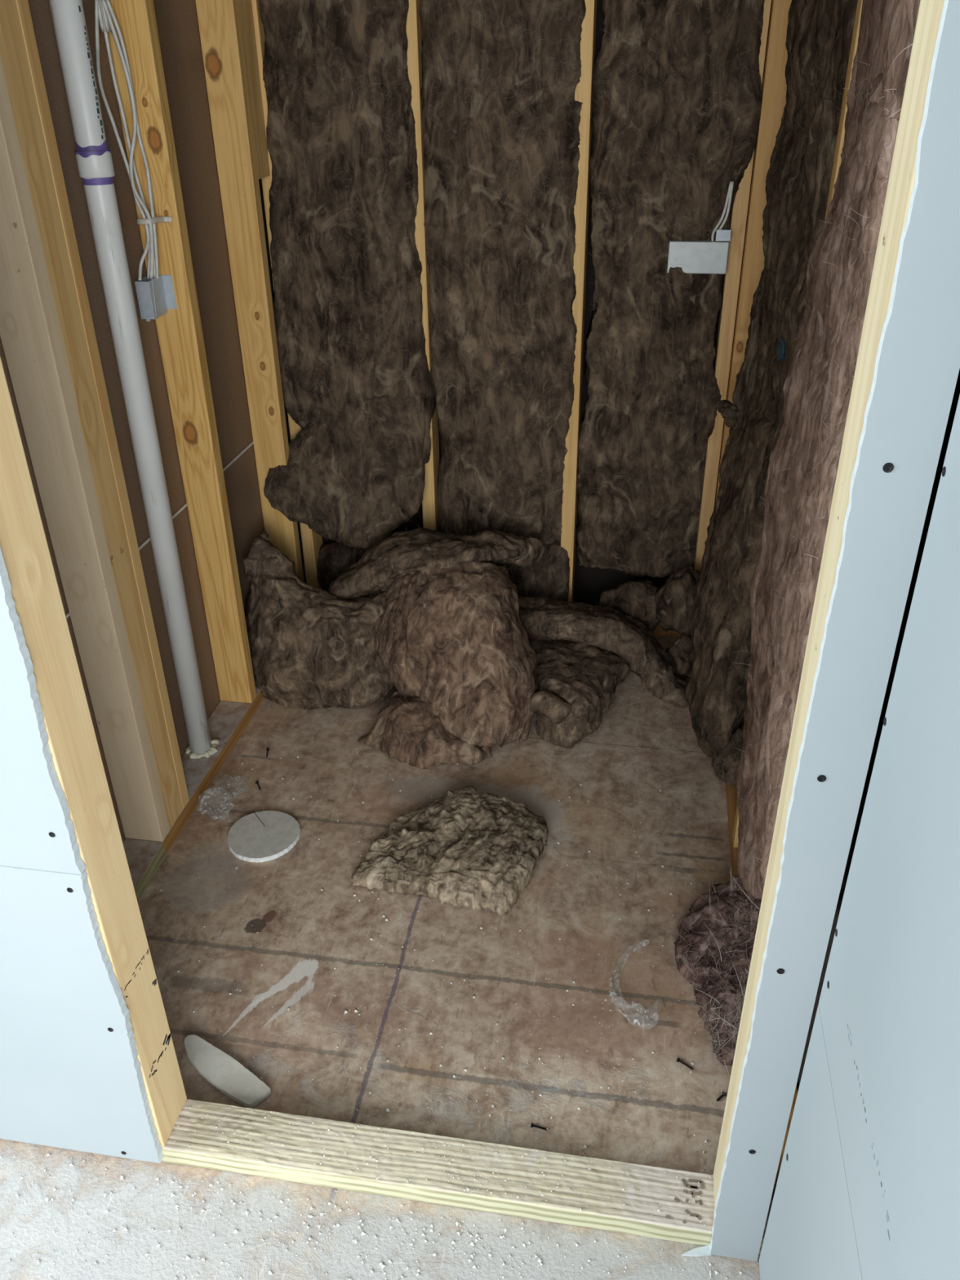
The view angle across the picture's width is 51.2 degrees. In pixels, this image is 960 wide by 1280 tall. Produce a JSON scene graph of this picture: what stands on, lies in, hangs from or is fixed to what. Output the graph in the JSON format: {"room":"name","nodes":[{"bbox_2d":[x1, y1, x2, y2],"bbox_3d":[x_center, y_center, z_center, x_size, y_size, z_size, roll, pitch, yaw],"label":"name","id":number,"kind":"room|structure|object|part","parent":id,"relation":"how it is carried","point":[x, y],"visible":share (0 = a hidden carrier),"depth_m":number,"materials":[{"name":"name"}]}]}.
{"room":"building under construction","nodes":[
{"label":"building under construction","id":0,"kind":"room"},
{"bbox_2d":[0,0,264,841],"bbox_3d":[-0.747,-0.504,1.991,0.012,1.900,1.900,4,31,8],"label":"wall","id":1,"kind":"structure","parent":0,"point":[177,22],"depth_m":2.25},
{"bbox_2d":[65,441,253,618],"bbox_3d":[-0.749,-0.164,2.109,0.005,0.006,1.760,4,31,8],"label":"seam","id":2,"kind":"structure","parent":1,"relation":"attached to","point":[140,547],"depth_m":2.36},
{"bbox_2d":[0,635,773,1279],"bbox_3d":[-0.355,1.191,0.978,5.500,0.020,5.250,4,31,8],"label":"floor","id":3,"kind":"structure","parent":0,"point":[643,745],"depth_m":1.84,"materials":[{"name":"brown wood"}]},
{"bbox_2d":[122,686,264,901],"bbox_3d":[-0.690,0.319,2.426,0.089,0.039,1.698,4,31,8],"label":"plate","id":4,"kind":"object","parent":3,"relation":"on","point":[228,720],"visible":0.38,"depth_m":2.39,"materials":[{"name":"brown wood"}]},
{"bbox_2d":[0,56,169,841],"bbox_3d":[-0.745,-0.593,1.607,0.088,2.361,0.038,4,31,8],"label":"stud","id":5,"kind":"object","parent":4,"relation":"on","point":[31,337],"visible":1,"depth_m":1.78,"materials":[{"name":"beige wood"}]},
{"bbox_2d":[0,0,182,829],"bbox_3d":[-0.712,-0.615,1.645,0.036,2.361,0.086,4,31,8],"label":"stud","id":6,"kind":"object","parent":4,"relation":"on","point":[13,54],"visible":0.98,"depth_m":1.74,"materials":[{"name":"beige wood"}]},
{"bbox_2d":[15,0,189,808],"bbox_3d":[-0.728,-0.647,1.700,0.088,2.361,0.032,4,31,8],"label":"stud","id":7,"kind":"object","parent":4,"relation":"on","point":[23,7],"visible":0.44,"depth_m":1.78,"materials":[{"name":"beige wood"}]},
{"bbox_2d":[48,0,212,754],"bbox_3d":[-0.700,-0.756,1.887,0.063,2.362,0.079,4,31,8],"label":"drain pipe","id":8,"kind":"object","parent":4,"relation":"on","point":[94,159],"visible":1,"depth_m":1.96,"materials":[{"name":"white plastic"}]},
{"bbox_3d":[-0.779,0.595,1.953,0.089,0.039,0.568,4,31,8],"label":"plate","id":9,"kind":"part","parent":4,"relation":"part of","materials":[{"name":"beige wood"}]},
{"bbox_2d":[107,0,256,702],"bbox_3d":[-0.657,-0.865,2.073,0.088,2.361,0.038,4,31,8],"label":"stud","id":10,"kind":"object","parent":4,"relation":"on","point":[180,331],"visible":0.9,"depth_m":2.20,"materials":[{"name":"yellow wood"}]},
{"bbox_2d":[136,216,172,225],"bbox_3d":[-0.657,-0.846,2.022,0.071,0.017,0.048,-10,32,-16],"label":"strap","id":11,"kind":"object","parent":10,"relation":"attached to","point":[159,219],"visible":1,"depth_m":2.01,"materials":[{"name":"white plastic"}]},
{"bbox_2d":[134,275,177,321],"bbox_3d":[-0.679,-0.718,2.101,0.054,0.081,0.066,4,31,8],"label":"junction box","id":12,"kind":"object","parent":10,"relation":"attached to","point":[155,296],"visible":0.94,"depth_m":2.09,"materials":[{"name":"metal"}]},
{"bbox_2d":[94,0,149,280],"bbox_3d":[-0.702,-1.297,1.746,0.049,1.284,0.042,-17,34,-26],"label":"electrical cable","id":13,"kind":"object","parent":12,"relation":"attached to","point":[98,15],"visible":0.95,"depth_m":1.90,"materials":[{"name":"white plastic"}]},
{"bbox_2d":[99,0,150,279],"bbox_3d":[-0.691,-1.308,1.764,0.027,1.284,0.040,-23,37,-33],"label":"electrical cable","id":14,"kind":"object","parent":12,"relation":"attached to","point":[105,33],"visible":0.7,"depth_m":1.94,"materials":[{"name":"white plastic"}]},
{"bbox_2d":[101,0,154,279],"bbox_3d":[-0.677,-1.298,1.745,0.031,1.283,0.044,-15,33,-22],"label":"electrical cable","id":15,"kind":"object","parent":12,"relation":"attached to","point":[107,18],"visible":1,"depth_m":1.94,"materials":[{"name":"white plastic"}]},
{"bbox_2d":[105,0,159,279],"bbox_3d":[-0.673,-1.305,1.760,0.037,1.285,0.032,17,35,28],"label":"electrical cable","id":16,"kind":"object","parent":12,"relation":"attached to","point":[108,2],"visible":0.92,"depth_m":1.97,"materials":[{"name":"white plastic"}]},
{"bbox_2d":[109,29,155,278],"bbox_3d":[-0.681,-1.314,1.775,0.037,1.286,0.032,4,31,8],"label":"electrical cable","id":17,"kind":"object","parent":12,"relation":"attached to","point":[154,274],"visible":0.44,"depth_m":2.01,"materials":[{"name":"white plastic"}]},
{"bbox_2d":[185,739,220,759],"bbox_3d":[-0.683,0.264,2.465,0.082,0.015,0.081,4,31,8],"label":"foam sealant","id":18,"kind":"object","parent":4,"relation":"on","point":[212,750],"visible":0.68,"depth_m":2.45,"materials":[{"name":"beige plastic"}]},
{"bbox_2d":[195,0,303,582],"bbox_3d":[-0.586,-1.087,2.452,0.088,2.361,0.038,4,31,8],"label":"stud","id":19,"kind":"object","parent":4,"relation":"on","point":[220,25],"visible":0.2,"depth_m":2.49,"materials":[{"name":"yellow wood"}]},
{"bbox_2d":[251,0,327,591],"bbox_3d":[-0.528,-1.161,2.579,0.036,2.361,0.088,4,31,8],"label":"stud","id":20,"kind":"object","parent":4,"relation":"on","point":[312,541],"visible":0.15,"depth_m":2.60,"materials":[{"name":"yellow wood"}]},
{"bbox_2d":[238,0,270,178],"bbox_3d":[-0.565,-1.643,2.199,0.048,1.145,0.087,4,31,8],"label":"block","id":21,"kind":"object","parent":20,"relation":"attached to","point":[245,6],"visible":0.49,"depth_m":2.38,"materials":[{"name":"yellow wood"}]},
{"bbox_2d":[198,786,232,818],"bbox_3d":[-0.610,0.369,2.310,0.087,0.065,0.090,-6,31,-9],"label":"plastic wrap","id":22,"kind":"object","parent":3,"relation":"on","point":[204,797],"visible":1,"depth_m":2.30,"materials":[{"name":"white"}]},
{"bbox_2d":[183,1035,271,1107],"bbox_3d":[-0.444,0.738,1.717,0.197,0.012,0.052,21,36,32],"label":"drywall offcut","id":23,"kind":"object","parent":3,"relation":"on","point":[220,1069],"visible":1,"depth_m":1.71,"materials":[{"name":"paper"}]},
{"bbox_2d":[216,774,251,795],"bbox_3d":[-0.595,0.345,2.391,0.087,0.023,0.079,4,31,8],"label":"plastic wrap","id":24,"kind":"object","parent":3,"relation":"on","point":[233,793],"visible":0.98,"depth_m":2.38,"materials":[{"name":"white"}]},
{"bbox_2d":[226,809,300,862],"bbox_3d":[-0.485,0.438,2.241,0.160,0.012,0.160,4,31,8],"label":"disc","id":25,"kind":"object","parent":3,"relation":"on","point":[264,836],"visible":1,"depth_m":2.23,"materials":[{"name":"grey paper"}]},
{"bbox_2d":[0,752,742,1279],"bbox_3d":[-0.169,0.665,1.815,1.250,0.043,1.530,4,31,8],"label":"crumbs","id":26,"kind":"object","parent":3,"relation":"on","point":[46,1198],"visible":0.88,"depth_m":1.51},
{"bbox_2d":[241,527,546,712],"bbox_3d":[-0.262,-0.087,2.698,0.940,0.453,0.356,-5,30,-7],"label":"insulation","id":27,"kind":"object","parent":3,"relation":"on","point":[312,647],"visible":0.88,"depth_m":2.61,"materials":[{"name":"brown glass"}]},
{"bbox_2d":[355,560,537,770],"bbox_3d":[-0.071,0.027,2.531,0.462,0.420,0.498,4,31,8],"label":"insulation","id":28,"kind":"object","parent":3,"relation":"on","point":[459,657],"visible":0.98,"depth_m":2.46,"materials":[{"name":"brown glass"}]},
{"bbox_2d":[350,785,548,915],"bbox_3d":[-0.050,0.430,2.175,0.374,0.081,0.339,8,31,15],"label":"scrap","id":29,"kind":"object","parent":3,"relation":"on","point":[466,847],"visible":1,"depth_m":2.12,"materials":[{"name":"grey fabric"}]},
{"bbox_2d":[160,1098,773,1254],"bbox_3d":[-0.057,0.819,1.549,0.990,0.039,0.090,4,31,8],"label":"plate","id":30,"kind":"object","parent":3,"relation":"on","point":[606,1183],"visible":0.91,"depth_m":1.53,"materials":[{"name":"brown wood"}]},
{"bbox_2d":[0,356,186,1146],"bbox_3d":[-0.517,-0.098,1.100,0.038,2.011,0.088,4,31,8],"label":"stud","id":31,"kind":"object","parent":30,"relation":"on","point":[73,744],"visible":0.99,"depth_m":1.24,"materials":[{"name":"brown wood"}]},
{"bbox_2d":[713,0,944,1209],"bbox_3d":[0.353,-0.035,0.972,0.038,2.011,0.088,4,31,8],"label":"stud","id":32,"kind":"object","parent":30,"relation":"on","point":[901,181],"visible":0.33,"depth_m":0.90,"materials":[{"name":"brown wood"}]},
{"bbox_2d":[530,1122,546,1129],"bbox_3d":[0.096,0.791,1.627,0.026,0.008,0.008,8,31,15],"label":"screw","id":33,"kind":"object","parent":3,"relation":"on","point":[532,1125],"visible":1,"depth_m":1.63,"materials":[{"name":"black metal"}]},
{"bbox_2d":[528,640,631,748],"bbox_3d":[0.234,0.128,2.600,0.324,0.169,0.368,4,31,8],"label":"insulation","id":34,"kind":"object","parent":3,"relation":"on","point":[578,682],"visible":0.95,"depth_m":2.53,"materials":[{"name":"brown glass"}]},
{"bbox_2d":[518,595,690,708],"bbox_3d":[0.335,0.005,2.740,0.553,0.238,0.216,7,31,13],"label":"insulation","id":35,"kind":"object","parent":3,"relation":"on","point":[545,619],"visible":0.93,"depth_m":2.67,"materials":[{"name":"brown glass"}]},
{"bbox_2d":[597,579,659,631],"bbox_3d":[0.451,-0.101,2.857,0.232,0.154,0.140,4,31,8],"label":"clump","id":36,"kind":"object","parent":3,"relation":"on","point":[634,599],"visible":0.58,"depth_m":2.81,"materials":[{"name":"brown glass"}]},
{"bbox_2d":[609,939,658,1029],"bbox_3d":[0.290,0.636,1.865,0.096,0.021,0.206,4,31,8],"label":"plastic wrap","id":37,"kind":"object","parent":3,"relation":"on","point":[643,944],"visible":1,"depth_m":1.83,"materials":[{"name":"white"}]},
{"bbox_2d":[649,625,681,637],"bbox_3d":[0.081,-0.082,3.096,1.162,0.038,0.086,4,31,8],"label":"plate","id":38,"kind":"object","parent":3,"relation":"on","point":[658,631],"visible":0.02,"depth_m":2.99,"materials":[{"name":"brown wood"}]},
{"bbox_2d":[316,541,368,596],"bbox_3d":[-0.416,-0.218,3.093,0.245,0.191,0.115,7,31,13],"label":"scrap","id":39,"kind":"object","parent":38,"relation":"on","point":[335,558],"visible":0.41,"depth_m":3.05,"materials":[{"name":"brown fabric"}]},
{"bbox_2d":[406,0,440,532],"bbox_3d":[-0.153,-1.135,2.524,0.038,2.361,0.088,4,31,8],"label":"stud","id":40,"kind":"object","parent":38,"relation":"on","point":[430,506],"visible":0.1,"depth_m":2.54,"materials":[{"name":"yellow wood"}]},
{"bbox_2d":[257,0,435,548],"bbox_3d":[-0.369,-1.212,2.398,0.463,2.119,0.286,4,31,8],"label":"insulation batt","id":41,"kind":"object","parent":40,"relation":"attached to","point":[356,378],"visible":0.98,"depth_m":2.56,"materials":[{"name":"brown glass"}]},
{"bbox_2d":[417,0,586,543],"bbox_3d":[0.052,-1.198,2.407,0.431,2.185,0.178,4,31,8],"label":"insulation batt","id":42,"kind":"object","parent":40,"relation":"attached to","point":[500,113],"visible":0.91,"depth_m":2.49,"materials":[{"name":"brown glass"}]},
{"bbox_2d":[497,542,569,601],"bbox_3d":[0.153,-0.196,2.967,0.242,0.244,0.132,7,31,14],"label":"insulation batt","id":43,"kind":"object","parent":38,"relation":"on","point":[549,577],"visible":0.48,"depth_m":2.92,"materials":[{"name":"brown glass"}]},
{"bbox_2d":[560,0,596,601],"bbox_3d":[0.248,-1.106,2.465,0.038,2.361,0.088,4,31,8],"label":"stud","id":44,"kind":"object","parent":38,"relation":"on","point":[583,93],"visible":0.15,"depth_m":2.52,"materials":[{"name":"yellow wood"}]},
{"bbox_2d":[575,0,764,577],"bbox_3d":[0.451,-1.159,2.387,0.425,2.270,0.196,5,31,10],"label":"insulation batt","id":45,"kind":"object","parent":44,"relation":"attached to","point":[677,86],"visible":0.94,"depth_m":2.46,"materials":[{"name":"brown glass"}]},
{"bbox_2d":[693,0,771,571],"bbox_3d":[0.628,-1.079,2.409,0.036,2.361,0.088,4,31,8],"label":"stud","id":46,"kind":"object","parent":38,"relation":"on","point":[731,282],"visible":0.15,"depth_m":2.53,"materials":[{"name":"beige wood"}]},
{"bbox_2d":[666,229,731,274],"bbox_3d":[0.532,-0.951,2.440,0.143,0.101,0.064,4,31,8],"label":"junction box","id":47,"kind":"object","parent":46,"relation":"attached to","point":[704,256],"visible":0.95,"depth_m":2.42,"materials":[{"name":"metal"}]},
{"bbox_2d":[711,181,732,240],"bbox_3d":[0.570,-1.011,2.371,0.037,0.137,0.025,15,34,24],"label":"electrical cable","id":48,"kind":"object","parent":47,"relation":"attached to","point":[731,182],"visible":1,"depth_m":2.36,"materials":[{"name":"white plastic"}]},
{"bbox_2d":[718,181,733,230],"bbox_3d":[0.578,-1.011,2.371,0.032,0.137,0.023,18,35,30],"label":"electrical cable","id":49,"kind":"object","parent":47,"relation":"attached to","point":[732,183],"visible":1,"depth_m":2.35,"materials":[{"name":"white plastic"}]},
{"bbox_2d":[715,0,791,502],"bbox_3d":[0.682,-1.047,2.353,0.088,2.361,0.038,4,31,8],"label":"stud","id":50,"kind":"object","parent":38,"relation":"on","point":[774,92],"visible":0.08,"depth_m":2.32,"materials":[{"name":"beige wood"}]},
{"bbox_2d":[665,633,695,675],"bbox_3d":[0.563,0.041,2.796,0.137,0.114,0.103,4,31,8],"label":"clump","id":51,"kind":"object","parent":3,"relation":"on","point":[682,651],"visible":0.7,"depth_m":2.77,"materials":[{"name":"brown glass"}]},
{"bbox_2d":[654,564,701,637],"bbox_3d":[0.563,-0.101,2.783,0.156,0.219,0.138,4,31,8],"label":"clump","id":52,"kind":"object","parent":51,"relation":"on","point":[673,600],"visible":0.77,"depth_m":2.74,"materials":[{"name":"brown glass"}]},
{"bbox_2d":[676,1057,693,1070],"bbox_3d":[0.354,0.731,1.724,0.032,0.008,0.008,22,37,33],"label":"screw","id":53,"kind":"object","parent":3,"relation":"on","point":[678,1059],"visible":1,"depth_m":1.73,"materials":[{"name":"black metal"}]},
{"bbox_2d":[681,1244,711,1257],"bbox_3d":[0.316,0.890,1.453,0.047,0.004,0.013,-7,31,-10],"label":"chip","id":54,"kind":"object","parent":3,"relation":"on","point":[704,1251],"visible":1,"depth_m":1.45,"materials":[{"name":"white"}]},
{"bbox_2d":[667,861,761,1076],"bbox_3d":[0.465,0.546,1.836,0.256,0.209,0.442,10,32,18],"label":"clump","id":55,"kind":"object","parent":3,"relation":"on","point":[714,944],"visible":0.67,"depth_m":1.84,"materials":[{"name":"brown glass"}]},
{"bbox_2d":[716,1091,726,1101],"bbox_3d":[0.401,0.762,1.669,0.021,0.008,0.008,-23,37,-33],"label":"screw","id":56,"kind":"object","parent":3,"relation":"on","point":[724,1094],"visible":1,"depth_m":1.67,"materials":[{"name":"black metal"}]},
{"bbox_2d":[725,782,739,876],"bbox_3d":[0.560,0.428,2.208,0.026,0.038,0.310,4,31,8],"label":"plate","id":57,"kind":"object","parent":3,"relation":"on","point":[731,799],"depth_m":2.24,"materials":[{"name":"brown wood"}]},
{"bbox_2d":[708,725,743,792],"bbox_3d":[0.585,0.261,2.293,0.132,0.150,0.147,4,31,8],"label":"scrap","id":58,"kind":"object","parent":57,"relation":"on","point":[726,765],"visible":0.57,"depth_m":2.28,"materials":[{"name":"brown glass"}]},
{"bbox_2d":[732,0,862,847],"bbox_3d":[0.566,-0.583,1.558,0.071,2.361,0.038,4,31,8],"label":"stud","id":59,"kind":"object","parent":57,"relation":"on","point":[840,140],"visible":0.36,"depth_m":1.46,"materials":[{"name":"yellow wood"}]},
{"bbox_2d":[0,0,959,1262],"bbox_3d":[-1.294,-0.112,1.177,3.406,2.046,0.013,4,31,8],"label":"wall","id":60,"kind":"structure","parent":0,"point":[917,368],"depth_m":1.12,"materials":[{"name":"paint"}]},
{"bbox_2d":[258,0,772,605],"bbox_3d":[0.100,-1.172,2.580,1.500,2.440,0.020,4,31,8],"label":"wall","id":61,"kind":"structure","parent":0,"point":[589,583],"depth_m":3.01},
{"bbox_2d":[759,395,959,1279],"bbox_3d":[0.307,0.099,0.382,0.014,2.428,1.035,4,31,8],"label":"wall","id":62,"kind":"structure","parent":0,"point":[889,1002],"depth_m":0.86,"materials":[{"name":"paint"}]},
{"bbox_2d":[772,1084,797,1195],"bbox_3d":[0.479,0.796,1.578,0.055,0.038,0.195,4,31,8],"label":"plate","id":63,"kind":"object","parent":62,"relation":"on","point":[796,1090],"depth_m":1.57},
{"bbox_2d":[796,368,959,1092],"bbox_3d":[0.634,-0.636,1.648,0.020,2.440,1.930,4,31,8],"label":"wall","id":64,"kind":"structure","parent":0,"point":[957,392],"depth_m":1.25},
{"bbox_2d":[684,0,857,757],"bbox_3d":[0.592,-0.784,1.878,0.221,2.380,0.816,3,30,7],"label":"insulation batt","id":65,"kind":"object","parent":64,"relation":"attached to","point":[819,37],"visible":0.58,"depth_m":2.04,"materials":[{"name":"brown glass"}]},
{"bbox_2d":[716,400,741,427],"bbox_3d":[0.597,-0.528,2.346,0.088,0.057,0.072,4,31,8],"label":"tuft","id":66,"kind":"object","parent":65,"relation":"attached to","point":[730,411],"visible":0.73,"depth_m":2.33,"materials":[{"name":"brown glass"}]},
{"bbox_2d":[776,337,786,362],"bbox_3d":[0.575,-0.553,1.905,0.021,0.051,0.073,4,31,8],"label":"scrap","id":67,"kind":"object","parent":65,"relation":"in","point":[780,351],"visible":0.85,"depth_m":1.89,"materials":[{"name":"blue plastic"}]},
{"bbox_2d":[732,0,920,906],"bbox_3d":[0.471,-0.425,1.203,0.152,2.298,0.689,4,31,8],"label":"insulation batt","id":68,"kind":"object","parent":64,"relation":"attached to","point":[800,484],"visible":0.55,"depth_m":1.32,"materials":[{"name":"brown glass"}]}
]}

